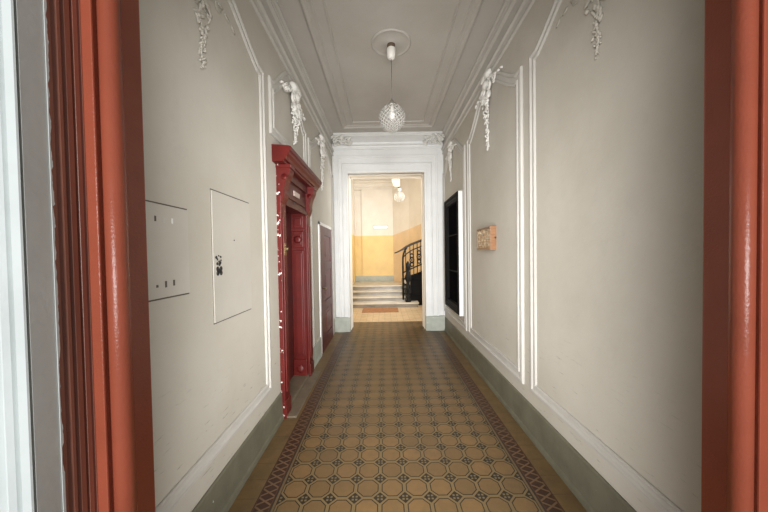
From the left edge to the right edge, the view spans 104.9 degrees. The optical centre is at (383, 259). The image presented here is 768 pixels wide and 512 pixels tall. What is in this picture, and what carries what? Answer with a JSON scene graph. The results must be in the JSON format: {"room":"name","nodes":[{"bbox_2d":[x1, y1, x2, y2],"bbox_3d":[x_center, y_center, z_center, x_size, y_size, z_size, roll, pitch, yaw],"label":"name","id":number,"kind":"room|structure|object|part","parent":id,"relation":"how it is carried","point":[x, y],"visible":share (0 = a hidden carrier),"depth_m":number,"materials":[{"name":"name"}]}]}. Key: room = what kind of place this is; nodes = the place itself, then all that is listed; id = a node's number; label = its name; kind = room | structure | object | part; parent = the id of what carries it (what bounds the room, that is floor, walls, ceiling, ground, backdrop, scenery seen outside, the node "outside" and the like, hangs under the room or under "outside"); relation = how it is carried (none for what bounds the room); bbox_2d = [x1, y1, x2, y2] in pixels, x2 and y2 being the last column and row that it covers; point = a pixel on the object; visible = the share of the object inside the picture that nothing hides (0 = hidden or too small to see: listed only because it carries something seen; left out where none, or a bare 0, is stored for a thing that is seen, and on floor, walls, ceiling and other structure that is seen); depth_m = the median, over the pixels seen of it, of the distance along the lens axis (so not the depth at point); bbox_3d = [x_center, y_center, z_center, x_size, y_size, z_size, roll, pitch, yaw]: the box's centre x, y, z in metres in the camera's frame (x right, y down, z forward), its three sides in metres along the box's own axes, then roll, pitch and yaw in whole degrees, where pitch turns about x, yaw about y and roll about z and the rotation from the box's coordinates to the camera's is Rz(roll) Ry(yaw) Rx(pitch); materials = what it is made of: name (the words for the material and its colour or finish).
{"room":"apartment building hallway","nodes":[
{"label":"apartment building hallway","id":0,"kind":"room"},
{"bbox_2d":[139,0,334,511],"bbox_3d":[-1.212,-0.440,3.521,0.350,3.970,5.940,-1,1,0],"label":"wall","id":1,"kind":"structure","parent":0,"point":[201,128],"depth_m":1.72,"materials":[{"name":"paint"}]},
{"bbox_2d":[145,200,189,301],"bbox_3d":[-1.028,-0.040,1.322,0.014,0.445,0.453,-1,1,0],"label":"flap","id":2,"kind":"object","parent":1,"relation":"attached to","point":[166,225],"visible":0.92,"depth_m":1.39,"materials":[{"name":"paint"}]},
{"bbox_2d":[155,0,271,511],"bbox_3d":[-1.028,-0.353,1.763,0.024,3.055,1.660,-1,1,0],"label":"trim","id":3,"kind":"structure","parent":1,"relation":"attached to","point":[181,488],"depth_m":2.33,"materials":[{"name":"paint"}]},
{"bbox_2d":[193,0,234,69],"bbox_3d":[-1.037,-1.452,1.690,0.030,0.727,0.800,-1,1,0],"label":"garland","id":4,"kind":"object","parent":1,"relation":"attached to","point":[197,11],"visible":1,"depth_m":1.70},
{"bbox_2d":[210,188,251,323],"bbox_3d":[-1.027,-0.024,2.015,0.016,0.815,0.501,-1,1,0],"label":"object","id":5,"kind":"object","parent":1,"relation":"attached to","point":[230,216],"visible":1,"depth_m":1.96,"materials":[{"name":"paint"}]},
{"bbox_2d":[192,392,283,511],"bbox_3d":[-0.993,1.445,1.838,0.028,0.265,2.095,-1,1,0],"label":"baseboard","id":6,"kind":"structure","parent":1,"relation":"attached to","point":[220,496],"depth_m":2.06,"materials":[{"name":"grey paint"}]},
{"bbox_2d":[268,71,306,163],"bbox_3d":[-1.046,-1.614,3.317,0.028,0.880,1.260,-1,1,0],"label":"trim","id":7,"kind":"structure","parent":1,"relation":"attached to","point":[274,85],"depth_m":2.88,"materials":[{"name":"paint"}]},
{"bbox_2d":[250,0,333,155],"bbox_3d":[-1.028,-2.250,3.413,0.075,0.352,5.400,-1,1,0],"label":"crown molding","id":8,"kind":"structure","parent":1,"relation":"attached to","point":[269,12],"depth_m":3.28,"materials":[{"name":"paint"}]},
{"bbox_2d":[280,80,305,144],"bbox_3d":[-1.007,-1.677,3.395,0.097,0.709,0.880,-1,1,0],"label":"garland","id":9,"kind":"object","parent":1,"relation":"attached to","point":[295,91],"visible":1,"depth_m":3.33,"materials":[{"name":"paint"}]},
{"bbox_2d":[271,144,321,418],"bbox_3d":[-1.102,0.225,3.458,0.510,2.640,1.375,-1,1,0],"label":"door","id":10,"kind":"structure","parent":1,"relation":"in","point":[297,185],"depth_m":3.62,"materials":[{"name":"paint"}]},
{"bbox_3d":[-1.005,-0.748,3.395,0.011,0.055,0.220,-1,1,0],"label":"name plate","id":11,"kind":"part","parent":10,"relation":"part of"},
{"bbox_3d":[-0.966,-1.017,3.432,0.200,0.160,1.375,-1,1,0],"label":"cornice","id":12,"kind":"part","parent":10,"relation":"part of","materials":[{"name":"paint"}]},
{"bbox_3d":[-1.087,0.473,3.780,0.172,2.130,0.050,-1,1,0],"label":"reveal panel","id":13,"kind":"part","parent":10,"relation":"part of","materials":[{"name":"paint"}]},
{"bbox_2d":[313,337,321,368],"bbox_3d":[-0.995,1.375,4.359,0.028,0.300,0.640,-1,1,0],"label":"baseboard","id":14,"kind":"structure","parent":1,"relation":"attached to","point":[317,350],"depth_m":4.40,"materials":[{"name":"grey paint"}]},
{"bbox_2d":[315,134,326,190],"bbox_3d":[-1.015,-1.617,4.887,0.080,0.932,0.840,-1,1,0],"label":"garland","id":15,"kind":"object","parent":1,"relation":"attached to","point":[321,141],"visible":0.98,"depth_m":4.85,"materials":[{"name":"paint"}]},
{"bbox_2d":[307,136,335,347],"bbox_3d":[-1.027,-0.420,5.072,0.028,3.260,1.960,-1,1,0],"label":"trim","id":16,"kind":"structure","parent":1,"relation":"attached to","point":[311,144],"depth_m":4.46,"materials":[{"name":"paint"}]},
{"bbox_2d":[318,221,333,353],"bbox_3d":[-0.990,0.441,5.248,0.086,2.130,1.165,-1,1,0],"label":"door","id":17,"kind":"structure","parent":1,"relation":"in","point":[324,231],"depth_m":5.12,"materials":[{"name":"red paint"}]},
{"bbox_3d":[-1.025,-0.195,5.307,0.016,0.400,0.520,-1,1,0],"label":"panel","id":18,"kind":"part","parent":17,"relation":"part of","materials":[{"name":"paint"}]},
{"bbox_3d":[-1.015,0.430,5.320,0.016,0.470,0.520,-1,1,0],"label":"panel","id":19,"kind":"part","parent":17,"relation":"part of","materials":[{"name":"paint"}]},
{"bbox_3d":[-1.006,1.054,5.333,0.016,0.400,0.520,-1,1,0],"label":"panel","id":20,"kind":"part","parent":17,"relation":"part of","materials":[{"name":"paint"}]},
{"bbox_2d":[351,179,355,283],"bbox_3d":[-1.238,-0.850,9.044,0.250,4.560,5.200,-1,1,0],"label":"wall","id":21,"kind":"structure","parent":0,"point":[352,181],"depth_m":10.69,"materials":[{"name":"yellow paint"}]},
{"bbox_2d":[353,179,390,180],"bbox_3d":[0.552,-3.035,9.069,3.800,0.150,5.260,-1,1,0],"label":"ceiling","id":22,"kind":"structure","parent":0,"point":[353,179],"depth_m":10.96,"materials":[{"name":"beige paint"}]},
{"bbox_2d":[391,179,399,188],"bbox_3d":[0.354,-2.591,9.048,0.250,0.730,0.300,-1,1,0],"label":"console","id":23,"kind":"object","parent":22,"relation":"attached to","point":[395,182],"visible":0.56,"depth_m":8.90,"materials":[{"name":"beige paint"}]},
{"bbox_2d":[394,186,404,201],"bbox_3d":[0.469,-2.004,9.020,0.330,0.465,0.330,-1,1,0],"label":"pendant lamp","id":24,"kind":"object","parent":22,"relation":"hanging from","point":[399,187],"visible":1,"depth_m":8.97,"materials":[{"name":"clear glass"}]},
{"bbox_3d":[0.470,-1.934,9.022,0.330,0.324,0.330,-1,1,0],"label":"glass globe","id":25,"kind":"part","parent":24,"relation":"part of","materials":[{"name":"white glass"}]},
{"bbox_2d":[354,189,393,275],"bbox_3d":[-0.484,-0.912,11.443,1.660,4.560,0.300,-1,1,0],"label":"wall","id":26,"kind":"structure","parent":0,"point":[373,247],"depth_m":11.30,"materials":[{"name":"yellow paint"}]},
{"bbox_2d":[354,180,392,190],"bbox_3d":[-0.344,-2.830,11.203,1.600,0.320,0.200,-1,1,0],"label":"crown molding","id":27,"kind":"structure","parent":26,"relation":"attached to","point":[382,184],"depth_m":11.20,"materials":[{"name":"beige paint"}]},
{"bbox_2d":[356,276,393,280],"bbox_3d":[-0.354,0.708,11.340,1.470,0.200,0.075,-1,1,0],"label":"baseboard","id":28,"kind":"structure","parent":26,"relation":"attached to","point":[358,278],"depth_m":11.30,"materials":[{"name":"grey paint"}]},
{"bbox_2d":[373,225,387,228],"bbox_3d":[-0.135,-1.254,11.279,0.570,0.140,0.018,-1,1,0],"label":"wall sign","id":29,"kind":"object","parent":26,"relation":"attached to","point":[374,226],"visible":1,"depth_m":11.27,"materials":[{"name":"white ceramic"}]},
{"bbox_2d":[348,173,424,313],"bbox_3d":[0.437,-0.839,6.294,4.100,4.600,0.300,-1,1,0],"label":"wall","id":30,"kind":"structure","parent":0,"point":[389,173],"depth_m":6.17,"materials":[{"name":"white paint"}]},
{"bbox_2d":[348,174,424,329],"bbox_3d":[0.062,-0.167,6.348,1.570,3.265,0.260,-1,1,0],"label":"lining","id":31,"kind":"object","parent":30,"relation":"attached to","point":[376,176],"visible":0.99,"depth_m":6.33,"materials":[{"name":"beige paint"}]},
{"bbox_2d":[332,131,442,149],"bbox_3d":[0.073,-2.381,5.931,2.280,0.230,0.360,-1,1,0],"label":"crown molding","id":32,"kind":"structure","parent":30,"relation":"attached to","point":[365,140],"depth_m":5.97,"materials":[{"name":"white paint"}]},
{"bbox_2d":[332,147,444,316],"bbox_3d":[0.103,-0.430,6.125,2.280,3.800,0.135,-1,1,0],"label":"door frame","id":33,"kind":"structure","parent":30,"relation":"attached to","point":[429,162],"depth_m":6.08,"materials":[{"name":"white paint"}]},
{"bbox_2d":[277,0,504,132],"bbox_3d":[0.070,-2.520,3.478,2.680,0.150,5.940,-1,1,0],"label":"ceiling","id":34,"kind":"structure","parent":0,"point":[366,74],"depth_m":3.51,"materials":[{"name":"paint"}]},
{"bbox_2d":[331,135,351,146],"bbox_3d":[-0.844,-2.374,5.856,0.421,0.208,0.297,-1,1,0],"label":"leaf","id":35,"kind":"object","parent":34,"relation":"attached to","point":[335,140],"visible":0.99,"depth_m":5.82,"materials":[{"name":"paint"}]},
{"bbox_2d":[299,0,482,128],"bbox_3d":[0.072,-2.423,3.250,1.710,0.042,4.500,-1,1,0],"label":"trim","id":36,"kind":"structure","parent":34,"relation":"attached to","point":[315,12],"depth_m":3.55,"materials":[{"name":"paint"}]},
{"bbox_2d":[371,28,410,56],"bbox_3d":[0.080,-2.436,3.330,0.450,0.020,0.450,-1,1,0],"label":"rosette","id":37,"kind":"object","parent":34,"relation":"attached to","point":[402,41],"visible":0.84,"depth_m":3.28,"materials":[{"name":"paint"}]},
{"bbox_2d":[379,42,405,132],"bbox_3d":[0.087,-1.944,3.340,0.304,0.977,0.304,-1,1,0],"label":"pendant lamp","id":38,"kind":"object","parent":37,"relation":"hanging from","point":[391,50],"visible":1,"depth_m":3.30,"materials":[{"name":"clear glass"}]},
{"bbox_3d":[0.086,-2.071,3.337,0.007,0.537,0.007,-1,1,-23],"label":"cord","id":39,"kind":"part","parent":38,"relation":"part of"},
{"bbox_3d":[0.092,-1.647,3.346,0.064,0.103,0.064,-1,1,0],"label":"bulb","id":40,"kind":"part","parent":38,"relation":"part of","materials":[{"name":"white glass"}]},
{"bbox_3d":[0.093,-1.604,3.347,0.304,0.298,0.304,-1,1,0],"label":"glass globe","id":41,"kind":"part","parent":38,"relation":"part of","materials":[{"name":"white"}]},
{"bbox_2d":[423,133,444,145],"bbox_3d":[0.994,-2.403,5.854,0.435,0.208,0.297,-1,1,0],"label":"leaf","id":42,"kind":"object","parent":34,"relation":"attached to","point":[433,138],"visible":0.99,"depth_m":5.82,"materials":[{"name":"paint"}]},
{"bbox_2d":[392,178,421,281],"bbox_3d":[1.416,-0.919,10.334,2.140,4.560,2.700,-1,1,0],"label":"wall","id":43,"kind":"structure","parent":0,"point":[406,213],"depth_m":10.69,"materials":[{"name":"beige paint"}]},
{"bbox_2d":[228,305,586,511],"bbox_3d":[0.474,1.534,5.708,4.100,0.120,12.050,-1,1,0],"label":"floor","id":44,"kind":"structure","parent":0,"point":[395,417],"depth_m":2.50,"materials":[{"name":"tile"}]},
{"bbox_2d":[335,316,350,331],"bbox_3d":[-0.852,1.335,6.129,0.314,0.300,0.140,-1,1,0],"label":"plinth","id":45,"kind":"object","parent":44,"relation":"on","point":[342,324],"visible":0.92,"depth_m":6.07,"materials":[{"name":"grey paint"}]},
{"bbox_2d":[362,308,398,312],"bbox_3d":[-0.103,1.418,8.351,1.010,0.018,0.600,-1,1,0],"label":"doormat","id":46,"kind":"object","parent":44,"relation":"on","point":[365,310],"visible":1,"depth_m":8.26,"materials":[{"name":"brown fabric"}]},
{"bbox_2d":[353,270,421,307],"bbox_3d":[0.506,0.702,10.052,3.190,1.360,2.650,-1,1,0],"label":"staircase","id":47,"kind":"structure","parent":44,"relation":"on","point":[366,294],"depth_m":9.39,"materials":[{"name":"grey stone"}]},
{"bbox_2d":[394,239,421,301],"bbox_3d":[0.967,0.227,8.882,1.300,2.063,0.223,-1,1,0],"label":"stair railing","id":48,"kind":"object","parent":47,"relation":"on","point":[408,266],"visible":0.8,"depth_m":8.93,"materials":[{"name":"black metal"}]},
{"bbox_3d":[0.956,-0.503,8.942,1.300,0.605,0.072,-1,1,0],"label":"handrail","id":49,"kind":"part","parent":48,"relation":"part of","materials":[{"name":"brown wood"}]},
{"bbox_3d":[0.725,0.643,8.886,0.172,1.240,0.171,0,1,22],"label":"newel post","id":50,"kind":"part","parent":48,"relation":"part of","materials":[{"name":"black metal"}]},
{"bbox_3d":[0.844,-0.036,8.951,0.157,0.499,0.037,-1,1,0],"label":"scroll panel","id":51,"kind":"part","parent":48,"relation":"part of","materials":[{"name":"black metal"}]},
{"bbox_3d":[1.063,-0.132,8.950,0.157,0.499,0.037,-1,1,0],"label":"scroll panel","id":52,"kind":"part","parent":48,"relation":"part of","materials":[{"name":"black metal"}]},
{"bbox_2d":[410,271,421,304],"bbox_3d":[1.262,0.765,9.096,0.900,1.250,0.085,-1,1,0],"label":"cladding","id":53,"kind":"object","parent":47,"relation":"attached to","point":[416,280],"visible":0.46,"depth_m":9.07,"materials":[{"name":"black paint"}]},
{"bbox_2d":[425,315,445,330],"bbox_3d":[1.069,1.305,6.129,0.404,0.300,0.140,-1,1,0],"label":"plinth","id":54,"kind":"object","parent":44,"relation":"on","point":[432,323],"visible":0.91,"depth_m":6.06,"materials":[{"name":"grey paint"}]},
{"bbox_2d":[443,0,704,511],"bbox_3d":[1.418,-0.481,3.521,0.350,3.970,5.940,-1,1,0],"label":"wall","id":55,"kind":"structure","parent":0,"point":[620,133],"depth_m":1.64,"materials":[{"name":"paint"}]},
{"bbox_2d":[445,141,456,181],"bbox_3d":[1.187,-1.779,5.324,0.068,0.732,0.820,-1,1,0],"label":"garland","id":56,"kind":"object","parent":55,"relation":"attached to","point":[450,146],"visible":1,"depth_m":5.29,"materials":[{"name":"paint"}]},
{"bbox_2d":[444,191,463,315],"bbox_3d":[1.207,-0.109,5.169,0.089,1.984,1.020,-1,1,0],"label":"case","id":57,"kind":"object","parent":55,"relation":"attached to","point":[453,206],"visible":1,"depth_m":5.10,"materials":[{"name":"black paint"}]},
{"bbox_3d":[1.237,-0.118,5.169,0.023,1.700,0.760,-1,1,0],"label":"glass pane","id":58,"kind":"part","parent":57,"relation":"part of","materials":[{"name":"black glass"}]},
{"bbox_2d":[443,139,466,330],"bbox_3d":[1.232,-0.522,5.266,0.028,3.175,1.630,-1,1,0],"label":"trim","id":59,"kind":"structure","parent":55,"relation":"attached to","point":[462,149],"depth_m":4.55,"materials":[{"name":"paint"}]},
{"bbox_2d":[477,226,495,249],"bbox_3d":[1.214,-0.252,3.512,0.071,0.268,0.507,-1,1,0],"label":"wall box","id":60,"kind":"object","parent":55,"relation":"attached to","point":[486,237],"visible":1,"depth_m":3.39,"materials":[{"name":"brown wood"}]},
{"bbox_3d":[1.215,-0.252,3.518,0.069,0.215,0.445,-1,1,0],"label":"glass","id":61,"kind":"part","parent":60,"relation":"part of","materials":[{"name":"beige glass"}]},
{"bbox_2d":[441,0,534,153],"bbox_3d":[1.177,-2.285,3.413,0.075,0.352,5.400,-1,1,0],"label":"crown molding","id":62,"kind":"structure","parent":55,"relation":"attached to","point":[512,13],"depth_m":3.30,"materials":[{"name":"paint"}]},
{"bbox_2d":[475,65,503,150],"bbox_3d":[1.182,-1.734,3.425,0.080,0.927,0.880,-1,1,0],"label":"garland","id":63,"kind":"object","parent":55,"relation":"attached to","point":[485,82],"visible":0.98,"depth_m":3.39,"materials":[{"name":"paint"}]},
{"bbox_2d":[467,66,524,383],"bbox_3d":[1.232,-0.505,3.476,0.028,3.215,1.700,-1,1,0],"label":"trim","id":64,"kind":"structure","parent":55,"relation":"attached to","point":[507,79],"depth_m":2.72,"materials":[{"name":"paint"}]},
{"bbox_2d":[444,317,636,511],"bbox_3d":[1.258,1.366,3.465,0.028,0.285,5.350,-1,1,0],"label":"baseboard","id":65,"kind":"structure","parent":55,"relation":"attached to","point":[595,494],"depth_m":2.22,"materials":[{"name":"grey paint"}]},
{"bbox_2d":[556,0,602,59],"bbox_3d":[1.210,-1.515,1.689,0.030,0.712,0.820,-1,1,0],"label":"garland","id":66,"kind":"object","parent":55,"relation":"attached to","point":[598,15],"visible":1,"depth_m":1.70},
{"bbox_2d":[529,0,683,511],"bbox_3d":[1.236,-0.408,1.715,0.024,3.095,1.565,-1,1,0],"label":"trim","id":67,"kind":"structure","parent":55,"relation":"attached to","point":[641,484],"depth_m":2.32,"materials":[{"name":"paint"}]},
{"bbox_3d":[-0.010,-0.614,0.642,5.200,4.400,0.210,-1,1,0],"label":"wall","id":68,"kind":"structure","parent":0,"visible":0},
{"bbox_2d":[0,0,65,511],"bbox_3d":[-0.832,0.126,0.565,0.352,2.950,0.066,-1,1,0],"label":"door frame","id":69,"kind":"structure","parent":68,"relation":"attached to","point":[32,473],"depth_m":0.55,"materials":[{"name":"grey paint"}]},
{"bbox_3d":[-0.833,0.127,0.547,0.350,2.950,0.031,-1,1,0],"label":"moulded casing","id":70,"kind":"part","parent":69,"relation":"part of","materials":[{"name":"white paint"}]},
{"bbox_2d":[46,0,767,511],"bbox_3d":[0.107,0.109,0.671,1.650,2.950,0.167,-1,1,0],"label":"door frame","id":71,"kind":"structure","parent":68,"relation":"in","point":[95,83],"depth_m":0.66,"materials":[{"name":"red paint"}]}
]}

